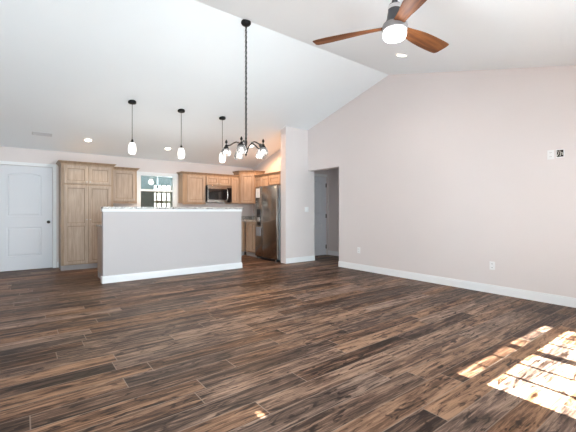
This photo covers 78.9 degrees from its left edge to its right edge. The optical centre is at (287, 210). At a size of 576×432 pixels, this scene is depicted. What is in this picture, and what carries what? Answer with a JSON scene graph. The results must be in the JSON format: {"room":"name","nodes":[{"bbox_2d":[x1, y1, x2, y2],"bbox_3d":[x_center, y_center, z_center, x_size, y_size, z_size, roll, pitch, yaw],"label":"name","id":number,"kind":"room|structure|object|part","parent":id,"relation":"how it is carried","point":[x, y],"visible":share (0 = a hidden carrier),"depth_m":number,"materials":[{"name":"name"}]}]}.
{"room":"living room","nodes":[
{"label":"living room","id":0,"kind":"room"},
{"bbox_2d":[0,146,252,267],"bbox_3d":[-3.542,-0.063,8.120,6.650,2.426,0.200,0,0,-37],"label":"wall","id":1,"kind":"structure","parent":0,"point":[13,154],"depth_m":7.81,"materials":[{"name":"paint"}]},
{"bbox_2d":[0,161,55,271],"bbox_3d":[-5.112,0.104,6.790,1.034,2.092,0.103,0,0,-37],"label":"door","id":2,"kind":"structure","parent":1,"relation":"in","point":[26,189],"depth_m":6.82,"materials":[{"name":"white paint"}]},
{"bbox_2d":[113,167,139,203],"bbox_3d":[-3.614,-0.555,7.717,0.570,0.780,0.348,0,0,-37],"label":"upper cabinet","id":3,"kind":"object","parent":1,"relation":"attached to","point":[124,178],"visible":0.96,"depth_m":7.60,"materials":[{"name":"brown wood"}]},
{"bbox_3d":[-3.552,-0.542,7.595,0.450,0.655,0.020,0,0,-37],"label":"door","id":4,"kind":"part","parent":3,"relation":"part of","materials":[{"name":"brown wood"}]},
{"bbox_3d":[-3.556,-0.542,7.600,0.334,0.539,0.006,0,0,-37],"label":"door panel","id":5,"kind":"part","parent":3,"relation":"part of","materials":[{"name":"brown wood"}]},
{"bbox_3d":[-3.561,-0.180,7.606,0.520,0.030,0.032,0,0,-37],"label":"light rail","id":6,"kind":"part","parent":3,"relation":"part of","materials":[{"name":"brown wood"}]},
{"bbox_3d":[-3.611,-0.915,7.714,0.570,0.060,0.340,0,0,-37],"label":"crown moulding","id":7,"kind":"part","parent":3,"relation":"part of","materials":[{"name":"brown wood"}]},
{"bbox_2d":[137,171,176,206],"bbox_3d":[-3.129,-0.340,8.354,0.930,1.140,0.130,0,0,-37],"label":"window","id":8,"kind":"structure","parent":1,"relation":"in","point":[139,174],"depth_m":8.35,"materials":[{"name":"white paint"}]},
{"bbox_3d":[-3.132,-0.487,8.358,0.750,0.045,0.040,0,0,-37],"label":"meeting rail","id":9,"kind":"part","parent":8,"relation":"part of","materials":[{"name":"white paint"}]},
{"bbox_2d":[176,171,205,203],"bbox_3d":[-2.388,-0.555,8.656,0.635,0.780,0.348,0,0,-37],"label":"upper cabinet","id":10,"kind":"object","parent":1,"relation":"attached to","point":[191,185],"visible":1,"depth_m":8.55,"materials":[{"name":"brown wood"}]},
{"bbox_3d":[-2.385,-0.915,8.653,0.635,0.060,0.340,0,0,-37],"label":"crown moulding","id":11,"kind":"part","parent":10,"relation":"part of","materials":[{"name":"brown wood"}]},
{"bbox_3d":[-2.251,-0.542,8.592,0.455,0.655,0.020,0,0,-37],"label":"door","id":12,"kind":"part","parent":10,"relation":"part of","materials":[{"name":"brown wood"}]},
{"bbox_3d":[-2.254,-0.542,8.597,0.339,0.539,0.006,0,0,-37],"label":"door panel","id":13,"kind":"part","parent":10,"relation":"part of","materials":[{"name":"brown wood"}]},
{"bbox_2d":[206,173,230,185],"bbox_3d":[-1.858,-0.797,9.062,0.690,0.295,0.348,0,0,-37],"label":"upper cabinet","id":14,"kind":"object","parent":1,"relation":"attached to","point":[211,179],"visible":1,"depth_m":8.94,"materials":[{"name":"brown wood"}]},
{"bbox_3d":[-1.909,-0.767,8.854,0.326,0.205,0.020,0,0,-37],"label":"door","id":15,"kind":"part","parent":14,"relation":"part of","materials":[{"name":"brown wood"}]},
{"bbox_3d":[-1.767,-0.915,8.944,0.690,0.060,0.050,0,0,-37],"label":"crown moulding","id":16,"kind":"part","parent":14,"relation":"part of","materials":[{"name":"brown wood"}]},
{"bbox_2d":[206,185,231,202],"bbox_3d":[-1.825,-0.432,9.019,0.666,0.425,0.450,0,0,-37],"label":"microwave","id":17,"kind":"object","parent":14,"relation":"attached to","point":[214,193],"visible":1,"depth_m":8.87,"materials":[{"name":"silver plastic"}]},
{"bbox_3d":[-1.780,-0.432,8.851,0.533,0.425,0.018,0,0,-37],"label":"door","id":18,"kind":"part","parent":17,"relation":"part of","materials":[{"name":"black glass"}]},
{"bbox_3d":[-1.514,-0.405,9.054,0.130,0.370,0.018,0,0,-37],"label":"control panel","id":19,"kind":"part","parent":17,"relation":"part of","materials":[{"name":"black glass"}]},
{"bbox_3d":[-1.644,-0.767,9.057,0.326,0.205,0.020,0,0,-37],"label":"door","id":20,"kind":"part","parent":14,"relation":"part of","materials":[{"name":"brown wood"}]},
{"bbox_2d":[225,175,239,203],"bbox_3d":[-1.485,-0.570,9.347,0.245,0.750,0.348,0,0,-37],"label":"upper cabinet","id":21,"kind":"object","parent":1,"relation":"attached to","point":[234,179],"visible":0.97,"depth_m":9.25,"materials":[{"name":"brown wood"}]},
{"bbox_3d":[-1.402,-0.542,9.242,0.210,0.655,0.020,0,0,-37],"label":"door","id":22,"kind":"part","parent":21,"relation":"part of","materials":[{"name":"brown wood"}]},
{"bbox_3d":[-1.405,-0.542,9.247,0.120,0.565,0.006,0,0,-37],"label":"door panel","id":23,"kind":"part","parent":21,"relation":"part of","materials":[{"name":"brown wood"}]},
{"bbox_2d":[241,216,254,219],"bbox_3d":[-2.083,0.189,8.315,3.693,0.100,1.260,0,0,-37],"label":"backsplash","id":24,"kind":"structure","parent":1,"relation":"attached to","point":[242,217],"depth_m":9.81,"materials":[{"name":"stone"}]},
{"bbox_2d":[233,170,264,203],"bbox_3d":[-1.062,-0.632,9.476,0.658,0.875,0.658,0,0,-37],"label":"upper cabinet","id":25,"kind":"object","parent":1,"relation":"attached to","point":[246,178],"visible":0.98,"depth_m":9.29,"materials":[{"name":"brown wood"}]},
{"bbox_3d":[-1.077,-0.598,9.288,0.346,0.765,0.020,0,0,8],"label":"door","id":26,"kind":"part","parent":25,"relation":"part of","materials":[{"name":"brown wood"}]},
{"bbox_3d":[-1.076,-0.598,9.294,0.230,0.649,0.006,0,0,8],"label":"door panel","id":27,"kind":"part","parent":25,"relation":"part of","materials":[{"name":"brown wood"}]},
{"bbox_3d":[-1.075,-1.040,9.379,0.919,0.060,0.255,0,0,8],"label":"crown moulding","id":28,"kind":"part","parent":25,"relation":"part of","materials":[{"name":"brown wood"}]},
{"bbox_2d":[141,176,171,206],"bbox_3d":[-3.122,-0.100,10.079,5.300,2.700,2.400,0,0,-37],"label":"wall","id":29,"kind":"structure","parent":0,"point":[147,182],"depth_m":10.64,"materials":[{"name":"glass"}]},
{"bbox_2d":[154,185,171,206],"bbox_3d":[-2.959,-0.170,11.652,2.930,1.240,0.060,0,0,-37],"label":"window","id":30,"kind":"structure","parent":29,"relation":"in","point":[156,201],"depth_m":10.91,"materials":[{"name":"paint"}]},
{"bbox_2d":[0,252,575,431],"bbox_3d":[-0.017,1.200,4.874,8.500,0.100,9.640,0,0,-37],"label":"floor","id":31,"kind":"structure","parent":0,"point":[262,345],"depth_m":2.84,"materials":[{"name":"brown wood"}]},
{"bbox_2d":[56,160,115,270],"bbox_3d":[-4.127,0.092,7.165,1.010,2.114,0.596,0,0,-37],"label":"pantry cabinet","id":32,"kind":"object","parent":31,"relation":"on","point":[84,187],"visible":0.91,"depth_m":6.90,"materials":[{"name":"brown wood"}]},
{"bbox_3d":[-4.135,0.265,6.834,0.405,1.540,0.020,0,0,-37],"label":"door","id":33,"kind":"part","parent":32,"relation":"part of","materials":[{"name":"brown wood"}]},
{"bbox_3d":[-4.139,0.265,6.839,0.289,1.424,0.006,0,0,-37],"label":"door panel","id":34,"kind":"part","parent":32,"relation":"part of","materials":[{"name":"brown wood"}]},
{"bbox_3d":[-4.135,-0.710,6.834,0.405,0.350,0.020,0,0,-37],"label":"door","id":35,"kind":"part","parent":32,"relation":"part of","materials":[{"name":"brown wood"}]},
{"bbox_3d":[-4.139,-0.710,6.839,0.289,0.234,0.006,0,0,-37],"label":"door panel","id":36,"kind":"part","parent":32,"relation":"part of","materials":[{"name":"brown wood"}]},
{"bbox_3d":[-4.125,-0.935,7.163,1.010,0.060,0.590,0,0,-37],"label":"crown moulding","id":37,"kind":"part","parent":32,"relation":"part of","materials":[{"name":"brown wood"}]},
{"bbox_3d":[-3.809,0.265,7.091,0.289,1.424,0.006,0,0,-37],"label":"door panel","id":38,"kind":"part","parent":32,"relation":"part of","materials":[{"name":"brown wood"}]},
{"bbox_3d":[-3.809,-0.710,7.091,0.289,0.234,0.006,0,0,-37],"label":"door panel","id":39,"kind":"part","parent":32,"relation":"part of","materials":[{"name":"brown wood"}]},
{"bbox_3d":[-3.806,0.265,7.087,0.405,1.540,0.020,0,0,-37],"label":"door","id":40,"kind":"part","parent":32,"relation":"part of","materials":[{"name":"brown wood"}]},
{"bbox_3d":[-3.806,-0.710,7.087,0.405,0.350,0.020,0,0,-37],"label":"door","id":41,"kind":"part","parent":32,"relation":"part of","materials":[{"name":"brown wood"}]},
{"bbox_2d":[97,227,101,278],"bbox_3d":[-2.216,0.712,6.660,2.420,0.874,0.649,0,0,-37],"label":"base cabinet","id":42,"kind":"object","parent":31,"relation":"on","point":[99,229],"visible":0.02,"depth_m":5.99,"materials":[{"name":"brown wood"}]},
{"bbox_2d":[101,207,243,283],"bbox_3d":[-1.955,0.539,6.347,2.555,1.219,0.165,0,0,-37],"label":"breakfast bar","id":43,"kind":"object","parent":31,"relation":"on","point":[138,243],"visible":1,"depth_m":6.16,"materials":[{"name":"paint"}]},
{"bbox_3d":[-1.964,1.092,6.340,2.530,0.114,0.135,0,0,-37],"label":"baseboard","id":44,"kind":"part","parent":43,"relation":"part of","materials":[{"name":"white paint"}]},
{"bbox_2d":[241,222,244,254],"bbox_3d":[-2.513,0.712,8.372,3.080,0.874,0.647,0,0,-37],"label":"base cabinet","id":45,"kind":"object","parent":31,"relation":"on","point":[242,223],"visible":0.09,"depth_m":9.07,"materials":[{"name":"brown wood"}]},
{"bbox_3d":[-1.395,0.735,8.869,0.560,0.570,0.020,0,0,-37],"label":"door","id":46,"kind":"part","parent":45,"relation":"part of","materials":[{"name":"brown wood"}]},
{"bbox_2d":[241,216,254,221],"bbox_3d":[-2.083,0.206,8.315,3.693,0.135,1.260,0,0,-37],"label":"countertop","id":47,"kind":"structure","parent":45,"relation":"on","point":[243,218],"depth_m":9.75,"materials":[{"name":"stone"}]},
{"bbox_2d":[246,222,255,256],"bbox_3d":[-0.689,0.712,8.998,0.647,0.874,0.645,0,0,-37],"label":"base cabinet","id":48,"kind":"object","parent":31,"relation":"on","point":[250,226],"visible":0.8,"depth_m":8.85,"materials":[{"name":"brown wood"}]},
{"bbox_3d":[-1.001,0.655,8.938,0.020,0.730,0.240,0,0,-37],"label":"door","id":49,"kind":"part","parent":48,"relation":"part of","materials":[{"name":"brown wood"}]},
{"bbox_3d":[-0.996,0.655,8.942,0.006,0.640,0.150,0,0,-37],"label":"door panel","id":50,"kind":"part","parent":48,"relation":"part of","materials":[{"name":"brown wood"}]},
{"bbox_3d":[-0.828,0.655,8.712,0.020,0.730,0.310,0,0,-37],"label":"door","id":51,"kind":"part","parent":48,"relation":"part of","materials":[{"name":"brown wood"}]},
{"bbox_3d":[-0.823,0.655,8.716,0.006,0.640,0.220,0,0,-37],"label":"door panel","id":52,"kind":"part","parent":48,"relation":"part of","materials":[{"name":"brown wood"}]},
{"bbox_2d":[255,185,280,261],"bbox_3d":[-0.259,0.282,8.341,0.708,1.735,0.905,0,0,-37],"label":"refrigerator","id":53,"kind":"object","parent":31,"relation":"on","point":[268,206],"visible":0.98,"depth_m":8.03,"materials":[{"name":"grey metal"}]},
{"bbox_2d":[256,188,259,197],"bbox_3d":[-0.721,-0.430,8.387,0.004,0.220,0.170,0,0,-37],"label":"paper note","id":54,"kind":"object","parent":53,"relation":"attached to","point":[257,189],"visible":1,"depth_m":8.36,"materials":[{"name":"white paper"}]},
{"bbox_2d":[256,227,260,235],"bbox_3d":[-0.706,0.487,8.355,0.015,0.215,0.200,0,0,-37],"label":"bag","id":55,"kind":"object","parent":53,"relation":"attached to","point":[258,229],"visible":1,"depth_m":8.34,"materials":[{"name":"grey"}]},
{"bbox_3d":[-0.681,0.247,8.389,0.060,1.665,0.309,0,0,-37],"label":"freezer door","id":56,"kind":"part","parent":53,"relation":"part of","materials":[{"name":"silver metal"}]},
{"bbox_3d":[-0.406,0.247,8.030,0.060,1.665,0.584,0,0,-37],"label":"door","id":57,"kind":"part","parent":53,"relation":"part of","materials":[{"name":"silver metal"}]},
{"bbox_2d":[0,0,575,167],"bbox_3d":[-0.672,-1.876,4.372,6.650,1.427,9.640,0,0,-37],"label":"ceiling","id":58,"kind":"structure","parent":0,"point":[70,70],"depth_m":4.93,"materials":[{"name":"paint"}]},
{"bbox_2d":[32,132,51,136],"bbox_3d":[-4.482,-1.399,6.378,0.300,0.036,0.108,0,0,-37],"label":"ceiling vent","id":59,"kind":"object","parent":58,"relation":"in","point":[33,133],"visible":1,"depth_m":6.37,"materials":[{"name":"white metal"}]},
{"bbox_2d":[83,138,92,141],"bbox_3d":[-3.919,-1.391,6.861,0.173,0.049,0.167,0,0,-31],"label":"recessed light","id":60,"kind":"object","parent":58,"relation":"in","point":[84,139],"visible":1,"depth_m":6.85,"materials":[{"name":"white paint"}]},
{"bbox_2d":[128,100,135,153],"bbox_3d":[-2.597,-1.399,5.833,0.128,0.888,0.128,0,0,-37],"label":"pendant light","id":61,"kind":"object","parent":58,"relation":"hanging from","point":[132,147],"visible":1,"depth_m":5.79,"materials":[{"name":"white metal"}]},
{"bbox_3d":[-2.597,-1.048,5.833,0.126,0.185,0.126,0,0,-37],"label":"lamp shade","id":62,"kind":"part","parent":61,"relation":"part of","materials":[{"name":"white glass"}]},
{"bbox_2d":[178,109,184,158],"bbox_3d":[-1.934,-1.399,6.341,0.128,0.888,0.128,0,0,-37],"label":"pendant light","id":63,"kind":"object","parent":58,"relation":"hanging from","point":[181,153],"visible":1,"depth_m":6.30,"materials":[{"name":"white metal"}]},
{"bbox_3d":[-1.934,-1.048,6.341,0.126,0.185,0.126,0,0,-37],"label":"lamp shade","id":64,"kind":"part","parent":63,"relation":"part of","materials":[{"name":"white glass"}]},
{"bbox_2d":[219,116,225,161],"bbox_3d":[-1.283,-1.399,6.839,0.128,0.888,0.128,0,0,-37],"label":"pendant light","id":65,"kind":"object","parent":58,"relation":"hanging from","point":[221,158],"visible":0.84,"depth_m":6.80,"materials":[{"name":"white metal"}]},
{"bbox_3d":[-1.283,-1.048,6.839,0.126,0.185,0.126,0,0,-37],"label":"lamp shade","id":66,"kind":"part","parent":65,"relation":"part of","materials":[{"name":"white glass"}]},
{"bbox_2d":[222,19,267,158],"bbox_3d":[-0.541,-1.574,4.522,0.592,1.743,0.588,0,0,-37],"label":"chandelier","id":67,"kind":"object","parent":58,"relation":"hanging from","point":[246,23],"visible":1,"depth_m":4.49,"materials":[{"name":"black metal"}]},
{"bbox_3d":[-0.785,-0.752,4.453,0.120,0.100,0.120,0,0,-37],"label":"lamp shade","id":68,"kind":"part","parent":67,"relation":"part of","materials":[{"name":"white glass"}]},
{"bbox_3d":[-0.567,-0.752,4.256,0.120,0.100,0.120,0,0,-37],"label":"lamp shade","id":69,"kind":"part","parent":67,"relation":"part of","materials":[{"name":"white glass"}]},
{"bbox_3d":[-0.540,-1.664,4.505,0.025,1.470,0.025,0,0,8],"label":"chain","id":70,"kind":"part","parent":67,"relation":"part of","materials":[{"name":"black metal"}]},
{"bbox_3d":[-0.312,-0.752,4.403,0.120,0.100,0.120,0,0,-37],"label":"lamp shade","id":71,"kind":"part","parent":67,"relation":"part of","materials":[{"name":"white glass"}]},
{"bbox_2d":[313,0,448,52],"bbox_3d":[0.943,-1.620,2.864,1.085,0.520,1.226,0,0,-37],"label":"ceiling fan","id":72,"kind":"object","parent":58,"relation":"hanging from","point":[395,29],"visible":1,"depth_m":2.78,"materials":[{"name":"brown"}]},
{"bbox_3d":[0.507,-1.467,2.933,0.597,0.036,0.160,0,0,24],"label":"blade","id":73,"kind":"part","parent":72,"relation":"part of","materials":[{"name":"brown wood"}]},
{"bbox_3d":[0.846,-1.454,2.777,0.196,0.052,0.196,0,0,-37],"label":"hub plate","id":74,"kind":"part","parent":72,"relation":"part of","materials":[{"name":"white glass"}]},
{"bbox_3d":[0.881,-1.467,2.405,0.160,0.036,0.597,0,0,-6],"label":"blade","id":75,"kind":"part","parent":72,"relation":"part of","materials":[{"name":"brown wood"}]},
{"bbox_3d":[1.151,-1.467,2.993,0.597,0.036,0.160,0,0,-36],"label":"blade","id":76,"kind":"part","parent":72,"relation":"part of","materials":[{"name":"brown wood"}]},
{"bbox_2d":[395,53,407,56],"bbox_3d":[1.593,-2.186,4.910,0.173,0.049,0.167,0,0,-31],"label":"recessed light","id":77,"kind":"object","parent":58,"relation":"in","point":[397,54],"visible":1,"depth_m":4.89,"materials":[{"name":"white paint"}]},
{"bbox_2d":[281,126,314,263],"bbox_3d":[0.231,-0.351,7.971,0.840,3.002,0.205,0,0,-37],"label":"wall","id":78,"kind":"structure","parent":0,"point":[297,183],"depth_m":7.83,"materials":[{"name":"paint"}]},
{"bbox_2d":[315,168,338,254],"bbox_3d":[1.434,-0.075,7.988,1.130,2.450,2.740,0,0,-37],"label":"wall","id":79,"kind":"structure","parent":0,"point":[332,179],"depth_m":9.08,"materials":[{"name":"paint"}]},
{"bbox_2d":[315,174,326,255],"bbox_3d":[0.692,0.099,8.917,0.826,2.102,0.103,0,0,-37],"label":"door","id":80,"kind":"structure","parent":79,"relation":"in","point":[320,182],"depth_m":9.05,"materials":[{"name":"white paint"}]},
{"bbox_3d":[0.696,0.099,8.908,0.822,2.102,0.023,0,0,-37],"label":"casing","id":81,"kind":"part","parent":80,"relation":"part of","materials":[{"name":"white paint"}]},
{"bbox_2d":[328,250,338,255],"bbox_3d":[1.805,1.093,8.222,0.015,0.115,2.460,0,0,-37],"label":"baseboard","id":82,"kind":"structure","parent":79,"relation":"attached to","point":[334,253],"depth_m":9.03,"materials":[{"name":"white paint"}]},
{"bbox_2d":[253,65,575,297],"bbox_3d":[1.888,-0.645,6.333,0.200,3.590,9.640,0,0,-37],"label":"wall","id":83,"kind":"structure","parent":0,"point":[442,174],"depth_m":5.24,"materials":[{"name":"paint"}]},
{"bbox_2d":[254,173,268,186],"bbox_3d":[-0.570,-0.570,9.089,0.348,0.750,0.645,0,0,-37],"label":"upper cabinet","id":84,"kind":"object","parent":83,"relation":"attached to","point":[260,179],"visible":0.35,"depth_m":8.97,"materials":[{"name":"brown wood"}]},
{"bbox_3d":[-0.771,-0.542,9.132,0.020,0.655,0.303,0,0,-37],"label":"door","id":85,"kind":"part","parent":84,"relation":"part of","materials":[{"name":"brown wood"}]},
{"bbox_3d":[-0.688,-0.915,8.998,0.050,0.060,0.645,0,0,-37],"label":"crown moulding","id":86,"kind":"part","parent":84,"relation":"part of","materials":[{"name":"brown wood"}]},
{"bbox_3d":[-0.582,-0.542,8.884,0.020,0.655,0.304,0,0,-37],"label":"door","id":87,"kind":"part","parent":84,"relation":"part of","materials":[{"name":"brown wood"}]},
{"bbox_2d":[268,171,280,184],"bbox_3d":[-0.088,-0.792,8.460,0.348,0.305,0.935,0,0,-37],"label":"upper cabinet","id":88,"kind":"object","parent":83,"relation":"attached to","point":[274,177],"visible":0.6,"depth_m":8.53,"materials":[{"name":"brown wood"}]},
{"bbox_3d":[-0.333,-0.760,8.559,0.020,0.220,0.448,0,0,-37],"label":"door","id":89,"kind":"part","parent":88,"relation":"part of","materials":[{"name":"brown wood"}]},
{"bbox_3d":[-0.206,-0.915,8.369,0.050,0.060,0.935,0,0,-37],"label":"crown moulding","id":90,"kind":"part","parent":88,"relation":"part of","materials":[{"name":"brown wood"}]},
{"bbox_2d":[338,261,575,307],"bbox_3d":[2.830,1.093,4.926,0.015,0.115,5.860,0,0,-37],"label":"baseboard","id":91,"kind":"structure","parent":83,"relation":"attached to","point":[506,291],"depth_m":5.10,"materials":[{"name":"white paint"}]},
{"bbox_2d":[490,261,494,269],"bbox_3d":[2.857,0.765,4.896,0.010,0.116,0.072,0,0,-37],"label":"wall outlet","id":92,"kind":"object","parent":83,"relation":"attached to","point":[492,264],"visible":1,"depth_m":4.89,"materials":[{"name":"white plastic"}]},
{"bbox_2d":[547,150,553,159],"bbox_3d":[3.270,-0.700,4.356,0.010,0.116,0.072,0,0,-37],"label":"wall outlet","id":93,"kind":"object","parent":83,"relation":"attached to","point":[550,153],"visible":1,"depth_m":4.36,"materials":[{"name":"white plastic"}]},
{"bbox_2d":[556,149,563,157],"bbox_3d":[3.325,-0.705,4.278,0.018,0.104,0.084,0,0,-37],"label":"cable opening","id":94,"kind":"object","parent":83,"relation":"attached to","point":[559,152],"visible":1,"depth_m":4.28,"materials":[{"name":"grey plastic"}]}
]}

